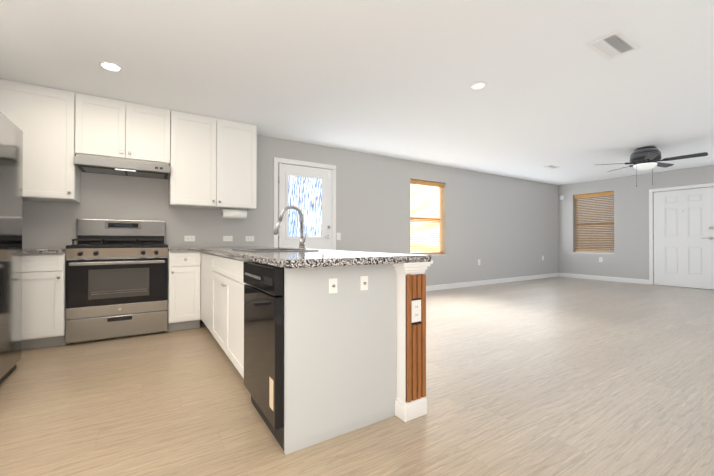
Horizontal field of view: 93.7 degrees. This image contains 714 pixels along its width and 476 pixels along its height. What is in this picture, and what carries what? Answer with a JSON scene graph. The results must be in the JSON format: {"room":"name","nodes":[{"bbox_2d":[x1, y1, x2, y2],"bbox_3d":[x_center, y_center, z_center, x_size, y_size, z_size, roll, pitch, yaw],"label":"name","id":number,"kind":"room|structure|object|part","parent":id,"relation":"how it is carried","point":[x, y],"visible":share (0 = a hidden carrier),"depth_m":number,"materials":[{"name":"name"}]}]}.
{"room":"kitchen","nodes":[
{"label":"kitchen","id":0,"kind":"room"},
{"bbox_2d":[22,135,558,285],"bbox_3d":[0.734,-0.211,6.156,11.390,2.460,0.170,0,0,-32],"label":"wall","id":1,"kind":"structure","parent":0,"point":[499,227],"depth_m":5.85,"materials":[{"name":"grey paint"}]},
{"bbox_2d":[0,79,80,202],"bbox_3d":[-3.194,-0.921,3.311,0.664,1.072,0.429,0,0,-32],"label":"upper cabinet","id":2,"kind":"object","parent":1,"relation":"attached to","point":[42,118],"visible":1,"depth_m":3.23,"materials":[{"name":"white wood"}]},
{"bbox_2d":[75,92,169,165],"bbox_3d":[-2.559,-1.149,3.715,0.833,0.611,0.429,0,0,-32],"label":"upper cabinet","id":3,"kind":"object","parent":1,"relation":"attached to","point":[107,127],"visible":1,"depth_m":3.54,"materials":[{"name":"white wood"}]},
{"bbox_2d":[74,154,170,178],"bbox_3d":[-2.551,-0.781,3.700,0.833,0.121,0.459,0,0,-32],"label":"range hood","id":4,"kind":"object","parent":3,"relation":"attached to","point":[109,165],"visible":1,"depth_m":3.56,"materials":[{"name":"silver metal"}]},
{"bbox_2d":[184,236,194,240],"bbox_3d":[-2.119,0.007,4.239,0.120,0.074,0.008,0,0,-32],"label":"electrical outlet plate","id":5,"kind":"object","parent":1,"relation":"attached to","point":[186,238],"depth_m":4.24,"materials":[{"name":"white plastic"}]},
{"bbox_2d":[168,110,256,210],"bbox_3d":[-1.796,-0.915,4.198,0.969,1.072,0.429,0,0,-32],"label":"upper cabinet","id":6,"kind":"object","parent":1,"relation":"attached to","point":[212,162],"visible":1,"depth_m":4.02,"materials":[{"name":"white wood"}]},
{"bbox_2d":[220,208,247,218],"bbox_3d":[-1.562,-0.311,4.268,0.338,0.132,0.116,0,0,-32],"label":"paper towel holder","id":7,"kind":"object","parent":6,"relation":"attached to","point":[233,214],"visible":1,"depth_m":4.22,"materials":[{"name":"white paper"}]},
{"bbox_2d":[223,236,232,240],"bbox_3d":[-1.731,0.008,4.485,0.120,0.074,0.008,0,0,-32],"label":"electrical outlet plate","id":8,"kind":"object","parent":1,"relation":"attached to","point":[225,238],"depth_m":4.48,"materials":[{"name":"white plastic"}]},
{"bbox_2d":[245,236,253,240],"bbox_3d":[-1.486,0.009,4.640,0.120,0.074,0.008,0,0,-32],"label":"electrical outlet plate","id":9,"kind":"object","parent":1,"relation":"attached to","point":[247,238],"depth_m":4.64,"materials":[{"name":"white plastic"}]},
{"bbox_2d":[273,157,335,249],"bbox_3d":[-0.815,-0.075,5.162,1.020,2.175,0.188,0,0,-32],"label":"door frame","id":10,"kind":"structure","parent":1,"relation":"attached to","point":[299,163],"depth_m":5.06,"materials":[{"name":"white wood"}]},
{"bbox_2d":[278,163,331,249],"bbox_3d":[-0.761,-0.039,5.067,0.872,2.090,0.106,0,0,-32],"label":"back door","id":11,"kind":"structure","parent":1,"relation":"in","point":[307,191],"depth_m":5.09,"materials":[{"name":"white wood"}]},
{"bbox_2d":[410,179,443,253],"bbox_3d":[1.353,-0.401,6.535,0.936,1.407,0.082,0,0,-32],"label":"window blinds","id":12,"kind":"object","parent":1,"relation":"attached to","point":[432,243],"visible":0.81,"depth_m":6.54,"materials":[{"name":"brown wood"}]},
{"bbox_3d":[1.346,-0.383,6.545,0.940,1.450,0.170,0,0,-32],"label":"window frame","id":13,"kind":"part","parent":1,"relation":"part of","materials":[{"name":"brown wood"}]},
{"bbox_2d":[426,273,558,290],"bbox_3d":[2.555,0.976,7.195,6.827,0.100,0.013,0,0,-32],"label":"baseboard","id":14,"kind":"structure","parent":1,"relation":"attached to","point":[465,284],"depth_m":7.38,"materials":[{"name":"white wood"}]},
{"bbox_2d":[0,277,713,475],"bbox_3d":[2.252,1.028,3.754,11.390,0.050,5.840,0,0,-32],"label":"floor","id":15,"kind":"structure","parent":0,"point":[559,376],"depth_m":2.03,"materials":[{"name":"brown wood"}]},
{"bbox_2d":[0,112,22,383],"bbox_3d":[-2.633,0.079,1.961,0.812,1.825,1.009,0,0,-32],"label":"refrigerator","id":16,"kind":"object","parent":15,"relation":"on","point":[11,165],"visible":1,"depth_m":2.36,"materials":[{"name":"silver metal"}]},
{"bbox_2d":[22,253,65,349],"bbox_3d":[-3.128,0.571,3.171,0.636,0.857,0.719,0,0,-32],"label":"base cabinet","id":17,"kind":"object","parent":15,"relation":"on","point":[43,300],"visible":0.54,"depth_m":3.00,"materials":[{"name":"white wood"}]},
{"bbox_2d":[22,248,65,253],"bbox_3d":[-3.275,0.122,3.085,0.983,0.037,0.712,0,0,-32],"label":"countertop","id":18,"kind":"structure","parent":17,"relation":"on","point":[24,250],"depth_m":3.01,"materials":[{"name":"stone"}]},
{"bbox_2d":[65,218,167,343],"bbox_3d":[-2.496,0.395,3.552,0.830,1.215,0.720,0,0,-32],"label":"range","id":19,"kind":"object","parent":15,"relation":"on","point":[116,279],"visible":1,"depth_m":3.33,"materials":[{"name":"silver metal"}]},
{"bbox_2d":[168,251,200,330],"bbox_3d":[-2.021,0.576,3.873,0.309,0.857,0.719,0,0,-32],"label":"base cabinet","id":20,"kind":"object","parent":15,"relation":"on","point":[184,289],"visible":1,"depth_m":3.60,"materials":[{"name":"white wood"}]},
{"bbox_2d":[168,247,197,251],"bbox_3d":[-2.034,0.128,3.867,0.281,0.037,0.722,0,0,-32],"label":"countertop","id":21,"kind":"structure","parent":20,"relation":"on","point":[171,249],"depth_m":3.58,"materials":[{"name":"stone"}]},
{"bbox_2d":[201,252,245,347],"bbox_3d":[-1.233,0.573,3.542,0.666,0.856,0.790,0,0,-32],"label":"base cabinet","id":22,"kind":"object","parent":15,"relation":"on","point":[222,300],"depth_m":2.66,"materials":[{"name":"white wood"}]},
{"bbox_2d":[198,246,430,268],"bbox_3d":[-0.844,0.122,3.058,0.854,0.037,3.362,0,0,-32],"label":"countertop","id":23,"kind":"structure","parent":22,"relation":"on","point":[307,259],"depth_m":1.77,"materials":[{"name":"stone"}]},
{"bbox_2d":[232,248,318,251],"bbox_3d":[-0.710,0.224,2.792,0.482,0.261,0.792,0,0,-32],"label":"sink","id":24,"kind":"object","parent":23,"relation":"in","point":[268,249],"visible":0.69,"depth_m":3.03,"materials":[{"name":"silver metal"}]},
{"bbox_2d":[273,206,306,248],"bbox_3d":[-0.578,-0.092,2.934,0.299,0.388,0.117,0,0,-32],"label":"faucet","id":25,"kind":"object","parent":23,"relation":"on","point":[302,238],"visible":0.98,"depth_m":2.98,"materials":[{"name":"silver metal"}]},
{"bbox_2d":[243,261,283,450],"bbox_3d":[-0.240,0.565,1.950,0.690,0.853,0.573,0,0,-32],"label":"dishwasher","id":26,"kind":"object","parent":15,"relation":"on","point":[264,335],"visible":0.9,"depth_m":1.65,"materials":[{"name":"black metal"}]},
{"bbox_2d":[284,264,395,454],"bbox_3d":[-0.056,0.561,1.707,0.645,0.857,0.029,0,0,-32],"label":"peninsula end panel","id":27,"kind":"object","parent":15,"relation":"on","point":[339,350],"depth_m":1.67,"materials":[{"name":"grey paint"}]},
{"bbox_2d":[393,260,432,421],"bbox_3d":[0.270,0.559,1.930,0.210,0.865,0.261,0,0,-32],"label":"column","id":28,"kind":"structure","parent":15,"relation":"on","point":[411,402],"depth_m":1.84,"materials":[{"name":"white wood"}]},
{"bbox_2d":[0,0,713,184],"bbox_3d":[2.252,-1.497,3.770,11.390,0.080,5.840,0,0,-32],"label":"ceiling","id":29,"kind":"structure","parent":0,"point":[392,78],"depth_m":2.94,"materials":[{"name":"white paint"}]},
{"bbox_2d":[98,61,122,71],"bbox_3d":[-2.095,-1.458,2.848,0.170,0.008,0.170,0,0,-32],"label":"recessed light","id":30,"kind":"object","parent":29,"relation":"in","point":[110,66],"visible":1,"depth_m":2.84,"materials":[{"name":"white"}]},
{"bbox_2d":[469,81,486,89],"bbox_3d":[1.159,-1.456,3.207,0.170,0.008,0.170,0,0,-32],"label":"recessed light","id":31,"kind":"object","parent":29,"relation":"in","point":[478,85],"visible":1,"depth_m":3.19,"materials":[{"name":"white"}]},
{"bbox_2d":[544,165,558,168],"bbox_3d":[3.931,-1.432,6.753,0.320,0.009,0.160,0,0,-32],"label":"ceiling vent","id":32,"kind":"object","parent":29,"relation":"in","point":[551,166],"visible":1,"depth_m":6.72,"materials":[{"name":"white"}]},
{"bbox_2d":[585,30,640,60],"bbox_3d":[1.954,-1.460,2.551,0.400,0.009,0.215,0,0,-32],"label":"ceiling vent","id":33,"kind":"object","parent":29,"relation":"in","point":[613,45],"visible":1,"depth_m":2.54,"materials":[{"name":"white"}]},
{"bbox_2d":[596,146,707,186],"bbox_3d":[4.678,-1.137,5.373,1.339,0.617,1.328,0,0,-32],"label":"ceiling fan","id":34,"kind":"object","parent":29,"relation":"hanging from","point":[645,158],"visible":1,"depth_m":5.28,"materials":[{"name":"grey metal"}]},
{"bbox_2d":[558,165,713,279],"bbox_3d":[7.035,-0.207,6.695,0.170,2.460,5.670,0,0,-32],"label":"wall","id":35,"kind":"structure","parent":0,"point":[628,257],"depth_m":7.88,"materials":[{"name":"grey paint"}]},
{"bbox_3d":[5.953,-0.371,8.402,0.170,1.510,0.910,0,0,-32],"label":"window frame","id":36,"kind":"part","parent":35,"relation":"part of","materials":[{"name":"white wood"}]},
{"bbox_2d":[574,191,613,251],"bbox_3d":[5.942,-0.397,8.395,0.082,1.450,0.906,0,0,-32],"label":"window blinds","id":37,"kind":"object","parent":35,"relation":"attached to","point":[591,195],"visible":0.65,"depth_m":8.39,"materials":[{"name":"brown wood"}]},
{"bbox_2d":[559,273,648,283],"bbox_3d":[6.912,0.973,6.710,0.013,0.100,5.500,0,0,-32],"label":"baseboard","id":38,"kind":"structure","parent":35,"relation":"attached to","point":[627,280],"depth_m":8.11,"materials":[{"name":"white wood"}]},
{"bbox_2d":[649,183,713,284],"bbox_3d":[6.839,-0.028,6.986,0.188,2.105,1.112,0,0,-32],"label":"door frame","id":39,"kind":"structure","parent":35,"relation":"attached to","point":[651,249],"depth_m":7.36,"materials":[{"name":"white wood"}]},
{"bbox_2d":[653,187,713,289],"bbox_3d":[6.752,0.007,6.937,0.107,2.018,0.964,0,0,-32],"label":"front door","id":40,"kind":"structure","parent":35,"relation":"in","point":[683,236],"depth_m":6.92,"materials":[{"name":"white wood"}]}
]}

